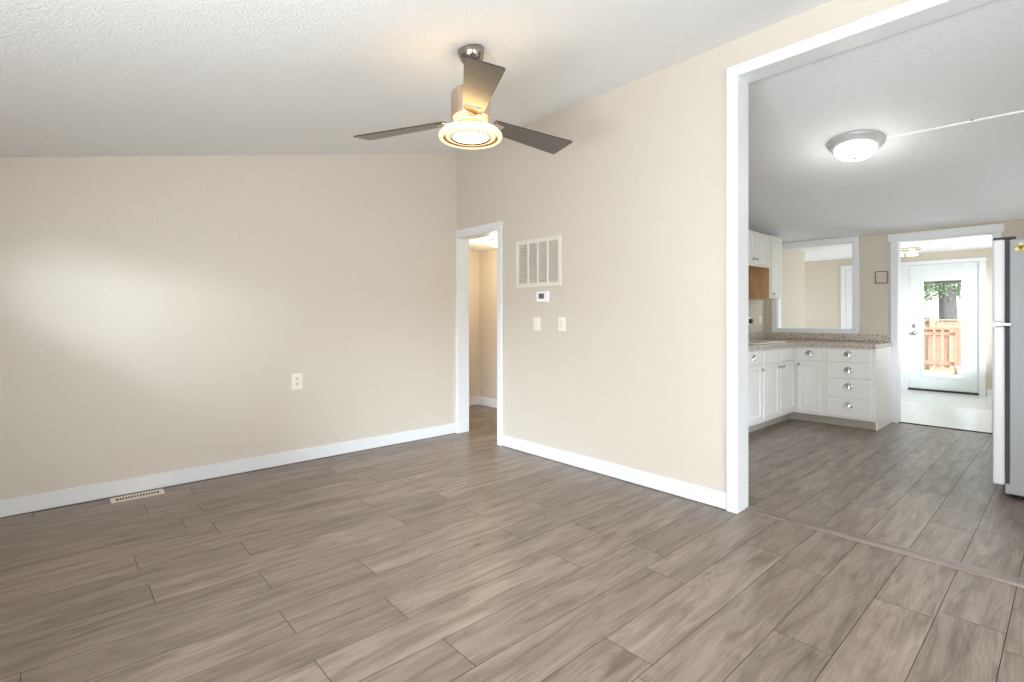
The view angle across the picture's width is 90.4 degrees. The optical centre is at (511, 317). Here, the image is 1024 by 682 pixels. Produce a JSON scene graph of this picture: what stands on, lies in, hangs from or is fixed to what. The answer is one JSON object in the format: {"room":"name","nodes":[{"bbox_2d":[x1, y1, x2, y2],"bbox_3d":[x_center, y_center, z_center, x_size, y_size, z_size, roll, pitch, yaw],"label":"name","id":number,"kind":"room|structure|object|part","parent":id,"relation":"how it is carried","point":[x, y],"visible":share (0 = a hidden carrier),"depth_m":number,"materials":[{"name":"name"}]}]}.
{"room":"empty living room","nodes":[
{"label":"empty living room","id":0,"kind":"room"},
{"bbox_2d":[0,153,456,517],"bbox_3d":[-2.298,-0.270,4.157,4.450,3.080,0.120,0,0,-42],"label":"wall","id":1,"kind":"structure","parent":0,"point":[158,314],"depth_m":4.00,"materials":[{"name":"beige paint"}]},
{"bbox_2d":[0,423,455,517],"bbox_3d":[-2.205,1.212,4.150,4.278,0.108,0.014,0,0,-42],"label":"baseboard","id":2,"kind":"structure","parent":1,"relation":"attached to","point":[30,503],"depth_m":3.93,"materials":[{"name":"white paint"}]},
{"bbox_2d":[291,373,302,389],"bbox_3d":[-1.881,0.559,4.445,0.094,0.140,0.009,0,0,-42],"label":"wall outlet","id":3,"kind":"object","parent":1,"relation":"attached to","point":[297,378],"visible":1,"depth_m":4.44,"materials":[{"name":"beige plastic"}]},
{"bbox_2d":[0,0,831,156],"bbox_3d":[0.134,-1.382,1.421,4.500,1.155,7.440,0,0,-42],"label":"ceiling","id":4,"kind":"structure","parent":0,"point":[79,78],"depth_m":2.70,"materials":[{"name":"white paint"}]},
{"bbox_2d":[353,44,571,153],"bbox_3d":[-0.135,-1.207,2.836,1.154,0.507,1.295,0,0,-42],"label":"ceiling fan","id":5,"kind":"object","parent":4,"relation":"hanging from","point":[470,128],"visible":1,"depth_m":2.68,"materials":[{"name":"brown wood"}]},
{"bbox_3d":[-0.616,-1.056,2.888,0.570,0.046,0.170,0,0,20],"label":"blade","id":6,"kind":"part","parent":5,"relation":"part of","materials":[{"name":"brown wood"}]},
{"bbox_2d":[452,131,488,143],"bbox_3d":[-0.223,-0.968,2.739,0.200,0.028,0.200,0,0,-42],"label":"diffuser","id":7,"kind":"object","parent":5,"relation":"attached to","point":[458,137],"depth_m":2.71,"materials":[{"name":"white glass"}]},
{"bbox_3d":[-0.158,-1.040,2.325,0.170,0.067,0.569,0,0,-10],"label":"blade","id":8,"kind":"part","parent":5,"relation":"part of","materials":[{"name":"brown wood"}]},
{"bbox_3d":[0.110,-1.063,2.997,0.575,0.041,0.169,0,0,-42],"label":"blade","id":9,"kind":"part","parent":5,"relation":"part of","materials":[{"name":"brown wood"}]},
{"bbox_2d":[469,235,496,251],"bbox_3d":[-0.155,-0.985,6.175,1.165,0.050,2.250,0,0,-42],"label":"ceiling","id":10,"kind":"structure","parent":0,"point":[479,244],"depth_m":6.68,"materials":[{"name":"white paint"}]},
{"bbox_2d":[489,239,496,246],"bbox_3d":[-0.158,-0.916,6.301,0.270,0.088,0.270,0,0,-42],"label":"globe ceiling light","id":11,"kind":"object","parent":10,"relation":"attached to","point":[493,242],"visible":0.4,"depth_m":6.22,"materials":[{"name":"white glass"}]},
{"bbox_2d":[479,249,496,406],"bbox_3d":[0.281,0.130,6.636,0.100,2.280,2.350,0,0,-42],"label":"wall","id":12,"kind":"structure","parent":0,"point":[488,258],"depth_m":7.24,"materials":[{"name":"beige paint"}]},
{"bbox_2d":[0,405,1023,681],"bbox_3d":[1.368,1.272,3.375,8.650,0.003,8.550,0,0,-42],"label":"floor","id":13,"kind":"structure","parent":0,"point":[464,556],"depth_m":2.52,"materials":[{"name":"grey wood"}]},
{"bbox_2d":[110,489,164,503],"bbox_3d":[-2.658,1.267,3.610,0.307,0.006,0.120,0,0,-42],"label":"floor vent","id":14,"kind":"object","parent":13,"relation":"in","point":[158,491],"visible":1,"depth_m":3.61,"materials":[{"name":"beige metal"}]},
{"bbox_2d":[748,350,764,432],"bbox_3d":[2.365,0.810,5.646,0.609,0.917,0.650,0,0,-42],"label":"base cabinet","id":15,"kind":"object","parent":13,"relation":"on","point":[755,367],"visible":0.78,"depth_m":5.51,"materials":[{"name":"white paint"}]},
{"bbox_3d":[2.555,0.440,5.434,0.560,0.146,0.020,0,0,-42],"label":"drawer","id":16,"kind":"part","parent":15,"relation":"part of","materials":[{"name":"white paint"}]},
{"bbox_3d":[2.555,0.830,5.434,0.560,0.610,0.020,0,0,-42],"label":"door","id":17,"kind":"part","parent":15,"relation":"part of","materials":[{"name":"white paint"}]},
{"bbox_2d":[755,346,794,429],"bbox_3d":[2.946,0.810,6.170,0.956,0.917,0.649,0,0,-42],"label":"base cabinet","id":18,"kind":"object","parent":13,"relation":"on","point":[778,364],"visible":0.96,"depth_m":5.91,"materials":[{"name":"white paint"}]},
{"bbox_3d":[2.960,0.830,5.799,0.430,0.610,0.020,0,0,-42],"label":"door","id":19,"kind":"part","parent":18,"relation":"part of","materials":[{"name":"white paint"}]},
{"bbox_3d":[3.315,0.830,6.118,0.425,0.610,0.020,0,0,-42],"label":"door","id":20,"kind":"part","parent":18,"relation":"part of","materials":[{"name":"white paint"}]},
{"bbox_2d":[748,332,891,350],"bbox_3d":[3.255,0.279,5.931,2.324,0.142,1.477,0,0,-42],"label":"countertop","id":21,"kind":"structure","parent":18,"relation":"on","point":[862,341],"depth_m":6.36,"materials":[{"name":"stone"}]},
{"bbox_2d":[748,340,785,343],"bbox_3d":[2.930,0.297,6.176,0.780,0.014,0.480,0,0,-42],"label":"sink","id":22,"kind":"object","parent":21,"relation":"in","point":[749,341],"visible":0.62,"depth_m":6.14,"materials":[{"name":"silver metal"}]},
{"bbox_2d":[748,341,768,342],"bbox_3d":[2.941,0.302,6.164,0.700,0.002,0.368,0,0,-42],"label":"basin","id":23,"kind":"object","parent":22,"relation":"in","point":[748,341],"depth_m":6.37,"materials":[{"name":"silver metal"}]},
{"bbox_2d":[787,412,795,418],"bbox_3d":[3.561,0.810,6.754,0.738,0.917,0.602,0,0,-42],"label":"toe kick","id":24,"kind":"object","parent":13,"relation":"on","point":[792,415],"visible":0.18,"depth_m":6.36,"materials":[{"name":"white paint"}]},
{"bbox_2d":[794,346,827,423],"bbox_3d":[3.863,0.810,6.384,0.786,0.917,0.349,0,0,-42],"label":"base cabinet","id":25,"kind":"object","parent":13,"relation":"on","point":[810,362],"visible":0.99,"depth_m":6.14,"materials":[{"name":"white paint"}]},
{"bbox_3d":[3.582,0.427,6.131,0.030,0.058,0.096,0,0,-42],"label":"cup pull","id":26,"kind":"part","parent":25,"relation":"part of","materials":[{"name":"silver metal"}]},
{"bbox_3d":[3.603,0.440,6.146,0.020,0.146,0.270,0,0,-42],"label":"drawer","id":27,"kind":"part","parent":25,"relation":"part of","materials":[{"name":"white paint"}]},
{"bbox_3d":[3.603,0.830,6.146,0.020,0.610,0.270,0,0,-42],"label":"door","id":28,"kind":"part","parent":25,"relation":"part of","materials":[{"name":"white paint"}]},
{"bbox_2d":[826,347,891,429],"bbox_3d":[4.146,0.810,6.072,0.788,0.917,0.490,0,0,-42],"label":"base cabinet","id":29,"kind":"object","parent":13,"relation":"on","point":[858,381],"visible":1,"depth_m":5.84,"materials":[{"name":"white paint"}]},
{"bbox_3d":[3.851,1.000,5.832,0.030,0.058,0.096,0,0,-42],"label":"cup pull","id":30,"kind":"part","parent":29,"relation":"part of","materials":[{"name":"silver metal"}]},
{"bbox_3d":[3.851,0.784,5.832,0.030,0.058,0.096,0,0,-42],"label":"cup pull","id":31,"kind":"part","parent":29,"relation":"part of","materials":[{"name":"silver metal"}]},
{"bbox_3d":[3.851,0.597,5.832,0.030,0.058,0.096,0,0,-42],"label":"cup pull","id":32,"kind":"part","parent":29,"relation":"part of","materials":[{"name":"silver metal"}]},
{"bbox_3d":[3.851,0.416,5.832,0.030,0.058,0.096,0,0,-42],"label":"cup pull","id":33,"kind":"part","parent":29,"relation":"part of","materials":[{"name":"silver metal"}]},
{"bbox_3d":[3.874,1.038,5.844,0.020,0.207,0.433,0,0,-42],"label":"drawer","id":34,"kind":"part","parent":29,"relation":"part of","materials":[{"name":"white paint"}]},
{"bbox_3d":[3.874,0.817,5.844,0.020,0.213,0.433,0,0,-42],"label":"drawer","id":35,"kind":"part","parent":29,"relation":"part of","materials":[{"name":"white paint"}]},
{"bbox_3d":[3.874,0.612,5.844,0.020,0.173,0.433,0,0,-42],"label":"drawer","id":36,"kind":"part","parent":29,"relation":"part of","materials":[{"name":"white paint"}]},
{"bbox_3d":[3.874,0.440,5.844,0.020,0.146,0.433,0,0,-42],"label":"drawer","id":37,"kind":"part","parent":29,"relation":"part of","materials":[{"name":"white paint"}]},
{"bbox_3d":[4.323,0.810,5.913,0.738,0.917,0.018,0,0,-42],"label":"panel","id":38,"kind":"part","parent":29,"relation":"part of","materials":[{"name":"white paint"}]},
{"bbox_2d":[745,506,1023,587],"bbox_3d":[2.449,1.263,2.411,0.115,0.012,2.610,0,0,-42],"label":"transition strip","id":39,"kind":"object","parent":13,"relation":"on","point":[968,568],"visible":1,"depth_m":2.77,"materials":[{"name":"grey metal"}]},
{"bbox_2d":[899,422,991,433],"bbox_3d":[4.962,1.265,5.841,0.021,0.010,0.823,0,0,-42],"label":"threshold","id":40,"kind":"object","parent":13,"relation":"on","point":[899,422],"visible":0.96,"depth_m":5.82,"materials":[{"name":"brown metal"}]},
{"bbox_2d":[993,236,1023,499],"bbox_3d":[3.948,0.350,3.606,0.748,1.837,0.800,0,0,-42],"label":"refrigerator","id":41,"kind":"object","parent":13,"relation":"on","point":[1008,263],"visible":1,"depth_m":3.58,"materials":[{"name":"white metal"}]},
{"bbox_3d":[3.729,0.623,3.854,0.742,1.122,0.062,0,0,-42],"label":"fridge door","id":42,"kind":"part","parent":41,"relation":"part of","materials":[{"name":"white metal"}]},
{"bbox_3d":[3.729,-0.259,3.854,0.742,0.586,0.062,0,0,-42],"label":"freezer door","id":43,"kind":"part","parent":41,"relation":"part of","materials":[{"name":"white metal"}]},
{"bbox_2d":[1014,242,1023,251],"bbox_3d":[3.527,-0.489,3.520,0.008,0.073,0.067,0,0,-42],"label":"magnet","id":44,"kind":"object","parent":41,"relation":"attached to","point":[1019,247],"visible":1,"depth_m":3.53,"materials":[{"name":"yellow plastic"}]},
{"bbox_2d":[457,0,909,492],"bbox_3d":[1.836,-0.270,3.864,1.300,3.080,8.550,0,0,-42],"label":"wall","id":45,"kind":"structure","parent":0,"point":[635,378],"depth_m":3.93,"materials":[{"name":"beige paint"}]},
{"bbox_2d":[456,221,502,445],"bbox_3d":[-0.304,0.158,5.355,0.165,2.225,0.767,0,0,-42],"label":"door frame","id":46,"kind":"structure","parent":45,"relation":"attached to","point":[463,236],"depth_m":5.58,"materials":[{"name":"white paint"}]},
{"bbox_2d":[469,396,496,407],"bbox_3d":[-0.155,1.206,6.175,1.165,0.120,2.250,0,0,-42],"label":"baseboard","id":47,"kind":"structure","parent":45,"relation":"attached to","point":[478,400],"depth_m":7.28,"materials":[{"name":"white paint"}]},
{"bbox_2d":[534,317,539,330],"bbox_3d":[0.225,0.059,4.666,0.020,0.122,0.084,0,0,-42],"label":"light switch","id":48,"kind":"object","parent":45,"relation":"attached to","point":[536,319],"visible":1,"depth_m":4.66,"materials":[{"name":"beige plastic"}]},
{"bbox_2d":[516,235,561,287],"bbox_3d":[0.235,-0.503,4.659,0.014,0.446,0.585,0,0,-42],"label":"air vent","id":49,"kind":"object","parent":45,"relation":"in","point":[538,264],"visible":1,"depth_m":4.64,"materials":[{"name":"white metal"}]},
{"bbox_2d":[536,291,548,301],"bbox_3d":[0.278,-0.189,4.601,0.027,0.099,0.148,0,0,-42],"label":"thermostat","id":50,"kind":"object","parent":45,"relation":"attached to","point":[541,296],"visible":1,"depth_m":4.58,"materials":[{"name":"white plastic"}]},
{"bbox_2d":[558,317,565,330],"bbox_3d":[0.435,0.058,4.440,0.010,0.122,0.084,0,0,-42],"label":"light switch","id":51,"kind":"object","parent":45,"relation":"attached to","point":[561,320],"visible":1,"depth_m":4.43,"materials":[{"name":"beige plastic"}]},
{"bbox_2d":[502,435,725,508],"bbox_3d":[0.660,1.212,4.188,0.014,0.108,2.265,0,0,-42],"label":"baseboard","id":52,"kind":"structure","parent":45,"relation":"attached to","point":[701,494],"depth_m":3.94,"materials":[{"name":"white paint"}]},
{"bbox_2d":[726,0,993,513],"bbox_3d":[2.395,-0.182,2.362,0.168,2.905,2.770,0,0,-42],"label":"door frame","id":53,"kind":"structure","parent":45,"relation":"attached to","point":[910,14],"depth_m":3.29,"materials":[{"name":"white paint"}]},
{"bbox_2d":[748,299,765,332],"bbox_3d":[2.062,-0.267,5.918,4.115,3.075,0.100,0,0,-42],"label":"wall","id":54,"kind":"structure","parent":0,"point":[756,308],"depth_m":7.05,"materials":[{"name":"beige paint"}]},
{"bbox_2d":[748,316,752,324],"bbox_3d":[3.228,0.044,6.871,0.084,0.122,0.044,0,0,-42],"label":"wall outlet","id":55,"kind":"object","parent":54,"relation":"attached to","point":[750,320],"visible":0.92,"depth_m":6.86,"materials":[{"name":"beige plastic"}]},
{"bbox_2d":[748,230,769,269],"bbox_3d":[2.866,-0.850,6.333,1.015,0.430,0.357,0,0,-42],"label":"upper cabinet","id":56,"kind":"object","parent":54,"relation":"attached to","point":[758,243],"visible":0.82,"depth_m":6.35,"materials":[{"name":"white paint"}]},
{"bbox_3d":[2.777,-0.855,6.065,0.465,0.380,0.020,0,0,-42],"label":"door","id":57,"kind":"part","parent":56,"relation":"part of","materials":[{"name":"white paint"}]},
{"bbox_3d":[3.147,-0.855,6.398,0.470,0.380,0.020,0,0,-42],"label":"door","id":58,"kind":"part","parent":56,"relation":"part of","materials":[{"name":"white paint"}]},
{"bbox_2d":[748,235,781,299],"bbox_3d":[3.392,-0.657,6.807,0.398,0.825,0.357,0,0,-42],"label":"upper cabinet","id":59,"kind":"object","parent":54,"relation":"attached to","point":[763,284],"visible":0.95,"depth_m":6.69,"materials":[{"name":"white paint"}]},
{"bbox_3d":[3.485,-0.657,6.703,0.340,0.785,0.020,0,0,-42],"label":"door","id":60,"kind":"part","parent":59,"relation":"part of","materials":[{"name":"white paint"}]},
{"bbox_2d":[748,332,889,342],"bbox_3d":[3.249,0.256,5.937,2.324,0.096,1.459,0,0,-42],"label":"backsplash","id":61,"kind":"structure","parent":54,"relation":"attached to","point":[759,335],"depth_m":6.70,"materials":[{"name":"stone"}]},
{"bbox_2d":[781,249,804,327],"bbox_3d":[4.161,0.120,7.648,1.080,2.300,0.100,0,0,-42],"label":"wall","id":62,"kind":"structure","parent":0,"point":[793,261],"depth_m":7.65,"materials":[{"name":"beige paint"}]},
{"bbox_2d":[748,0,1023,261],"bbox_3d":[4.405,-1.524,5.271,7.000,1.013,7.440,0,0,-42],"label":"ceiling","id":63,"kind":"structure","parent":0,"point":[967,65],"depth_m":4.19,"materials":[{"name":"white paint"}]},
{"bbox_2d":[827,130,885,161],"bbox_3d":[2.934,-1.434,4.338,0.415,0.203,0.422,0,0,-42],"label":"flush ceiling light","id":64,"kind":"object","parent":63,"relation":"attached to","point":[852,146],"visible":1,"depth_m":4.23,"materials":[{"name":"white glass"}]},
{"bbox_2d":[901,247,920,256],"bbox_3d":[5.878,-0.971,7.595,0.200,0.118,0.340,0,0,-42],"label":"ceiling light","id":65,"kind":"object","parent":63,"relation":"attached to","point":[912,251],"visible":0.63,"depth_m":7.50,"materials":[{"name":"white glass"}]},
{"bbox_3d":[5.935,-0.959,7.531,0.140,0.093,0.140,0,0,-42],"label":"lamp shade","id":66,"kind":"part","parent":65,"relation":"part of","materials":[{"name":"white glass"}]},
{"bbox_2d":[886,110,1023,140],"bbox_3d":[3.618,-1.477,3.699,0.066,0.031,1.482,0,0,-44],"label":"cable raceway","id":67,"kind":"object","parent":63,"relation":"attached to","point":[972,121],"visible":0.99,"depth_m":3.89,"materials":[{"name":"white plastic"}]},
{"bbox_2d":[766,220,1023,334],"bbox_3d":[4.773,0.115,6.073,0.120,2.310,3.500,0,0,-42],"label":"wall","id":68,"kind":"structure","parent":0,"point":[874,250],"depth_m":6.29,"materials":[{"name":"beige paint"}]},
{"bbox_2d":[772,236,858,333],"bbox_3d":[4.072,-0.410,6.835,0.147,1.236,1.049,0,0,-42],"label":"window","id":69,"kind":"structure","parent":68,"relation":"in","point":[776,303],"depth_m":6.61,"materials":[{"name":"white paint"}]},
{"bbox_2d":[875,271,887,283],"bbox_3d":[4.534,-0.494,6.236,0.016,0.148,0.127,0,0,-42],"label":"framed print","id":70,"kind":"object","parent":68,"relation":"attached to","point":[880,276],"visible":1,"depth_m":6.24,"materials":[{"name":"brown paper"}]},
{"bbox_2d":[792,218,1023,242],"bbox_3d":[4.872,-1.035,5.860,0.018,0.015,3.050,0,0,-42],"label":"trim","id":71,"kind":"structure","parent":68,"relation":"attached to","point":[1017,218],"depth_m":5.94,"materials":[{"name":"beige paint"}]},
{"bbox_2d":[888,223,1003,434],"bbox_3d":[4.962,0.132,5.846,0.150,2.277,1.020,0,0,-42],"label":"door frame","id":72,"kind":"structure","parent":68,"relation":"attached to","point":[996,230],"depth_m":6.11,"materials":[{"name":"white paint"}]},
{"bbox_2d":[805,248,991,395],"bbox_3d":[6.220,0.070,8.589,0.140,2.400,3.900,0,0,-42],"label":"wall","id":73,"kind":"structure","parent":0,"point":[822,278],"depth_m":9.04,"materials":[{"name":"beige paint"}]},
{"bbox_2d":[841,265,851,328],"bbox_3d":[6.050,0.129,8.656,0.021,2.073,0.783,0,0,-42],"label":"door","id":74,"kind":"structure","parent":73,"relation":"in","point":[846,271],"depth_m":8.88,"materials":[{"name":"white paint"}]},
{"bbox_2d":[908,262,978,394],"bbox_3d":[6.745,0.162,7.958,0.186,2.007,0.850,0,0,-42],"label":"door","id":75,"kind":"structure","parent":73,"relation":"in","point":[965,273],"depth_m":7.89,"materials":[{"name":"white paint"}]},
{"bbox_2d":[924,280,960,283],"bbox_3d":[6.748,-0.554,7.964,0.010,0.039,0.449,0,0,-42],"label":"raised blind","id":76,"kind":"object","parent":75,"relation":"attached to","point":[928,281],"depth_m":7.97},
{"bbox_3d":[6.758,1.153,7.970,0.150,0.025,0.850,0,0,-42],"label":"sill","id":77,"kind":"part","parent":75,"relation":"part of","materials":[{"name":"brown metal"}]},
{"bbox_2d":[901,257,986,395],"bbox_3d":[6.751,0.132,7.984,0.162,2.067,1.050,0,0,-42],"label":"door frame","id":78,"kind":"structure","parent":73,"relation":"attached to","point":[981,261],"depth_m":7.80,"materials":[{"name":"white paint"}]},
{"bbox_2d":[987,389,991,395],"bbox_3d":[6.786,1.115,7.847,0.014,0.100,1.400,0,0,-42],"label":"baseboard","id":79,"kind":"structure","parent":73,"relation":"attached to","point":[989,391],"depth_m":7.52,"materials":[{"name":"white paint"}]},
{"bbox_2d":[900,389,991,432],"bbox_3d":[5.167,1.242,7.640,2.695,0.155,3.700,0,0,-42],"label":"floor","id":80,"kind":"structure","parent":0,"point":[942,409],"depth_m":6.52,"materials":[{"name":"tile"}]},
{"label":"outside","id":81,"kind":"structure","parent":0,"visible":0},
{"bbox_2d":[924,370,960,377],"bbox_3d":[8.034,1.220,10.022,4.434,0.040,6.000,0,0,-42],"label":"deck","id":82,"kind":"object","parent":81,"point":[926,372],"visible":0.06,"depth_m":10.89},
{"bbox_2d":[924,327,960,373],"bbox_3d":[8.391,0.707,12.003,0.185,0.983,3.335,0,0,-42],"label":"deck railing","id":83,"kind":"object","parent":82,"relation":"on","point":[957,331],"visible":0.27,"depth_m":10.99,"materials":[{"name":"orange wood"}]},
{"bbox_3d":[8.413,0.355,12.026,0.050,0.070,3.330,0,0,-42],"label":"rail","id":84,"kind":"part","parent":83,"relation":"part of","materials":[{"name":"red wood"}]},
{"bbox_3d":[8.413,0.990,12.026,0.050,0.080,3.330,0,0,-42],"label":"rail","id":85,"kind":"part","parent":83,"relation":"part of","materials":[{"name":"red wood"}]},
{"bbox_3d":[8.413,0.242,12.026,0.120,0.055,3.330,0,0,-42],"label":"rail","id":86,"kind":"part","parent":83,"relation":"part of","materials":[{"name":"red wood"}]},
{"bbox_3d":[9.445,0.735,10.768,0.098,0.926,0.090,0,0,-42],"label":"post","id":87,"kind":"part","parent":83,"relation":"part of","materials":[{"name":"red wood"}]},
{"bbox_2d":[955,366,960,374],"bbox_3d":[9.355,1.112,10.593,0.164,0.174,0.164,0,0,-42],"label":"flower pot","id":88,"kind":"object","parent":82,"relation":"on","point":[958,368],"visible":0.51,"depth_m":10.58,"materials":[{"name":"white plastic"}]},
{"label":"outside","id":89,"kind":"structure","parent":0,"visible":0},
{"bbox_3d":[10.538,1.545,15.644,90.000,0.150,80.000,0,0,-42],"label":"ground","id":90,"kind":"structure","parent":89,"visible":0},
{"bbox_2d":[924,280,960,359],"bbox_3d":[14.262,-1.930,16.640,7.458,6.800,6.529,0,0,24],"label":"shade tree","id":91,"kind":"object","parent":90,"relation":"on","point":[947,300],"visible":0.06,"depth_m":16.10,"materials":[{"name":"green plant"}]},
{"bbox_2d":[924,316,960,370],"bbox_3d":[10.462,0.715,13.585,0.208,1.490,13.043,0,0,-42],"label":"fence","id":92,"kind":"object","parent":90,"relation":"on","point":[931,322],"visible":0.02,"depth_m":13.03,"materials":[{"name":"beige wood"}]},
{"bbox_3d":[10.828,0.715,13.092,0.091,1.490,0.100,0,0,-42],"label":"post","id":93,"kind":"part","parent":92,"relation":"part of","materials":[{"name":"beige wood"}]},
{"bbox_3d":[10.485,0.245,13.577,0.044,0.090,13.000,0,0,-42],"label":"rail","id":94,"kind":"part","parent":92,"relation":"part of","materials":[{"name":"beige wood"}]}
]}

